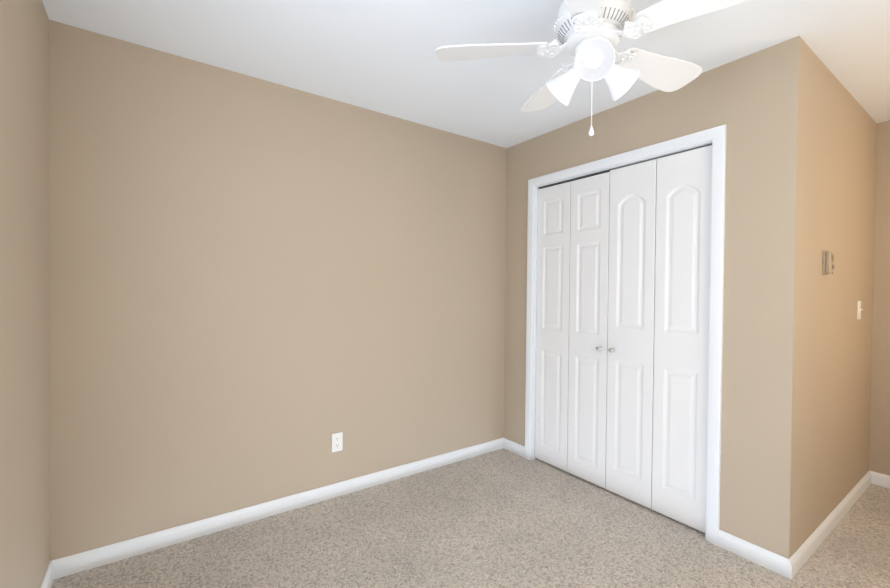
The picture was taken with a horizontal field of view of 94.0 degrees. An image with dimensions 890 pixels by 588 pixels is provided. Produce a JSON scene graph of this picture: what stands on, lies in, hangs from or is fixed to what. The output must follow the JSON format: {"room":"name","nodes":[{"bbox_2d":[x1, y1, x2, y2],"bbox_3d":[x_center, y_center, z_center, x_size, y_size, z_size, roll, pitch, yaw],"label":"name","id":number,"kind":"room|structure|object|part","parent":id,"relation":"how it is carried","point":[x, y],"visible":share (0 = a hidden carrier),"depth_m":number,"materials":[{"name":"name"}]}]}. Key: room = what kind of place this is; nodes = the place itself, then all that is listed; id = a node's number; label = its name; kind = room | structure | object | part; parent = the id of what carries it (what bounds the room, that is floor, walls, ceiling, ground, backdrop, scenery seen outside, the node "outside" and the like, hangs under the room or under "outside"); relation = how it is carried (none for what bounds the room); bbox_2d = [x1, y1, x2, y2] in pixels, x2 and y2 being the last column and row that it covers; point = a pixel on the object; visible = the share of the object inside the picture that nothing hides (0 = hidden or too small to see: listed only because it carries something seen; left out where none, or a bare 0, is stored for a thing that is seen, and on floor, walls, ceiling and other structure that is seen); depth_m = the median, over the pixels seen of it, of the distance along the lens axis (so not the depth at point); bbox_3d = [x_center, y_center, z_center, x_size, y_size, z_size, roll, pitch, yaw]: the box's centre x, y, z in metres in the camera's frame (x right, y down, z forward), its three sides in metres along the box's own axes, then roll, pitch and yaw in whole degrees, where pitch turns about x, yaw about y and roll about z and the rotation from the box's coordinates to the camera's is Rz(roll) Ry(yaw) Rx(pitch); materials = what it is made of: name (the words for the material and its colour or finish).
{"room":"empty bedroom","nodes":[
{"label":"empty bedroom","id":0,"kind":"room"},
{"bbox_2d":[0,0,49,587],"bbox_3d":[-0.866,0.056,0.520,0.100,2.440,3.300,0,1,-35],"label":"wall","id":1,"kind":"structure","parent":0,"point":[24,337],"depth_m":1.45,"materials":[{"name":"beige paint"}]},
{"bbox_2d":[40,561,53,587],"bbox_3d":[-0.831,1.236,0.567,0.014,0.080,3.100,0,1,-35],"label":"baseboard","id":2,"kind":"structure","parent":1,"relation":"attached to","point":[47,581],"depth_m":1.76,"materials":[{"name":"white wood"}]},
{"bbox_2d":[49,20,506,560],"bbox_3d":[0.062,0.035,3.146,4.460,2.440,0.100,0,1,-35],"label":"wall","id":3,"kind":"structure","parent":0,"point":[262,291],"depth_m":2.26,"materials":[{"name":"beige paint"}]},
{"bbox_2d":[51,437,503,578],"bbox_3d":[-0.624,1.214,2.608,2.720,0.080,0.014,0,1,-35],"label":"baseboard","id":4,"kind":"structure","parent":3,"relation":"attached to","point":[87,560],"depth_m":2.27,"materials":[{"name":"white wood"}]},
{"bbox_2d":[332,432,342,451],"bbox_3d":[-0.668,0.919,2.575,0.070,0.115,0.009,0,1,-35],"label":"electrical outlet","id":5,"kind":"object","parent":3,"relation":"attached to","point":[337,441],"visible":1,"depth_m":2.57,"materials":[{"name":"white plastic"}]},
{"bbox_2d":[42,0,889,147],"bbox_3d":[0.962,-1.212,1.800,4.560,0.100,3.300,0,1,-35],"label":"ceiling","id":6,"kind":"structure","parent":0,"point":[379,56],"depth_m":1.94,"materials":[{"name":"white paint"}]},
{"bbox_2d":[435,0,748,135],"bbox_3d":[0.568,-0.870,1.516,1.103,0.584,1.111,0,1,-35],"label":"fan","id":7,"kind":"object","parent":6,"relation":"hanging from","point":[588,34],"visible":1,"depth_m":1.50,"materials":[{"name":"white plastic"}]},
{"bbox_2d":[51,448,889,587],"bbox_3d":[0.938,1.328,1.829,4.560,0.100,3.300,0,1,-35],"label":"floor","id":8,"kind":"structure","parent":0,"point":[502,518],"depth_m":2.08,"materials":[{"name":"beige carpet"}]},
{"bbox_2d":[596,346,614,352],"bbox_3d":[1.024,0.354,2.652,0.039,0.031,0.121,0,1,-35],"label":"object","id":9,"kind":"structure","parent":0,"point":[610,350],"depth_m":2.62,"materials":[{"name":"silver metal"}]},
{"bbox_3d":[0.998,0.354,2.689,0.039,0.031,0.031,0,1,-35],"label":"knob","id":10,"kind":"part","parent":9,"relation":"part of","materials":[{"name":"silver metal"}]},
{"bbox_3d":[1.050,0.355,2.615,0.039,0.031,0.031,0,1,-35],"label":"knob","id":11,"kind":"part","parent":9,"relation":"part of","materials":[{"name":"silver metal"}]},
{"bbox_2d":[504,36,805,558],"bbox_3d":[1.072,0.050,2.660,0.100,2.440,1.864,0,1,-35],"label":"wall","id":12,"kind":"structure","parent":0,"point":[754,102],"depth_m":2.02,"materials":[{"name":"beige paint"}]},
{"bbox_2d":[503,438,524,457],"bbox_3d":[0.545,1.218,3.298,0.014,0.080,0.248,0,1,-35],"label":"baseboard","id":13,"kind":"structure","parent":12,"relation":"attached to","point":[514,447],"depth_m":3.29,"materials":[{"name":"white wood"}]},
{"bbox_2d":[535,182,570,471],"bbox_3d":[0.793,0.231,3.039,0.035,2.036,0.296,0,1,-35],"label":"closet door leaf","id":14,"kind":"structure","parent":12,"relation":"in","point":[552,327],"depth_m":3.02,"materials":[{"name":"white wood"}]},
{"bbox_2d":[567,172,609,488],"bbox_3d":[0.968,0.235,2.795,0.035,2.036,0.296,0,1,-35],"label":"closet door leaf","id":15,"kind":"structure","parent":12,"relation":"in","point":[588,314],"depth_m":2.78,"materials":[{"name":"white wood"}]},
{"bbox_2d":[538,143,711,188],"bbox_3d":[1.065,-0.793,2.661,0.024,0.008,1.200,0,1,-35],"label":"track","id":16,"kind":"object","parent":12,"relation":"attached to","point":[589,175],"visible":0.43,"depth_m":2.68,"materials":[{"name":"grey metal"}]},
{"bbox_2d":[525,124,725,545],"bbox_3d":[1.061,0.227,2.676,0.099,2.085,1.240,0,1,-35],"label":"door frame","id":17,"kind":"structure","parent":12,"relation":"attached to","point":[535,287],"depth_m":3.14,"materials":[{"name":"white wood"}]},
{"bbox_2d":[606,159,656,508],"bbox_3d":[1.142,0.236,2.550,0.035,2.043,0.296,0,1,-35],"label":"closet door leaf","id":18,"kind":"structure","parent":12,"relation":"in","point":[631,316],"depth_m":2.53,"materials":[{"name":"white wood"}]},
{"bbox_2d":[652,145,711,532],"bbox_3d":[1.317,0.241,2.305,0.035,2.043,0.296,0,1,-35],"label":"closet door leaf","id":19,"kind":"structure","parent":12,"relation":"in","point":[681,319],"depth_m":2.29,"materials":[{"name":"white wood"}]},
{"bbox_2d":[718,530,788,577],"bbox_3d":[1.473,1.241,1.996,0.014,0.080,0.282,0,1,-35],"label":"baseboard","id":20,"kind":"structure","parent":12,"relation":"attached to","point":[767,559],"depth_m":1.98,"materials":[{"name":"white wood"}]},
{"bbox_2d":[796,44,875,550],"bbox_3d":[2.292,0.064,2.447,1.640,2.440,0.100,0,1,-35],"label":"wall","id":21,"kind":"structure","parent":0,"point":[835,332],"depth_m":2.26,"materials":[{"name":"beige paint"}]},
{"bbox_2d":[822,251,834,274],"bbox_3d":[1.968,-0.161,2.128,0.074,0.120,0.036,0,1,-35],"label":"thermostat","id":22,"kind":"object","parent":21,"relation":"attached to","point":[828,266],"visible":1,"depth_m":2.11,"materials":[{"name":"beige plastic"}]},
{"bbox_2d":[788,471,870,579],"bbox_3d":[2.227,1.244,2.352,1.654,0.080,0.014,0,1,-35],"label":"baseboard","id":23,"kind":"structure","parent":21,"relation":"attached to","point":[803,553],"depth_m":2.19,"materials":[{"name":"white wood"}]},
{"bbox_2d":[857,301,862,318],"bbox_3d":[2.583,0.100,2.582,0.070,0.115,0.019,0,1,-35],"label":"light switch","id":24,"kind":"object","parent":21,"relation":"attached to","point":[859,309],"visible":1,"depth_m":2.57,"materials":[{"name":"white plastic"}]},
{"bbox_2d":[869,120,889,475],"bbox_3d":[3.307,0.075,2.350,0.100,2.440,1.236,0,1,-35],"label":"wall","id":25,"kind":"structure","parent":0,"point":[879,455],"depth_m":2.79,"materials":[{"name":"beige paint"}]},
{"bbox_2d":[870,471,889,487],"bbox_3d":[3.249,1.255,2.330,0.014,0.080,1.236,0,1,-35],"label":"baseboard","id":26,"kind":"structure","parent":25,"relation":"attached to","point":[880,479],"depth_m":2.78,"materials":[{"name":"white wood"}]}
]}

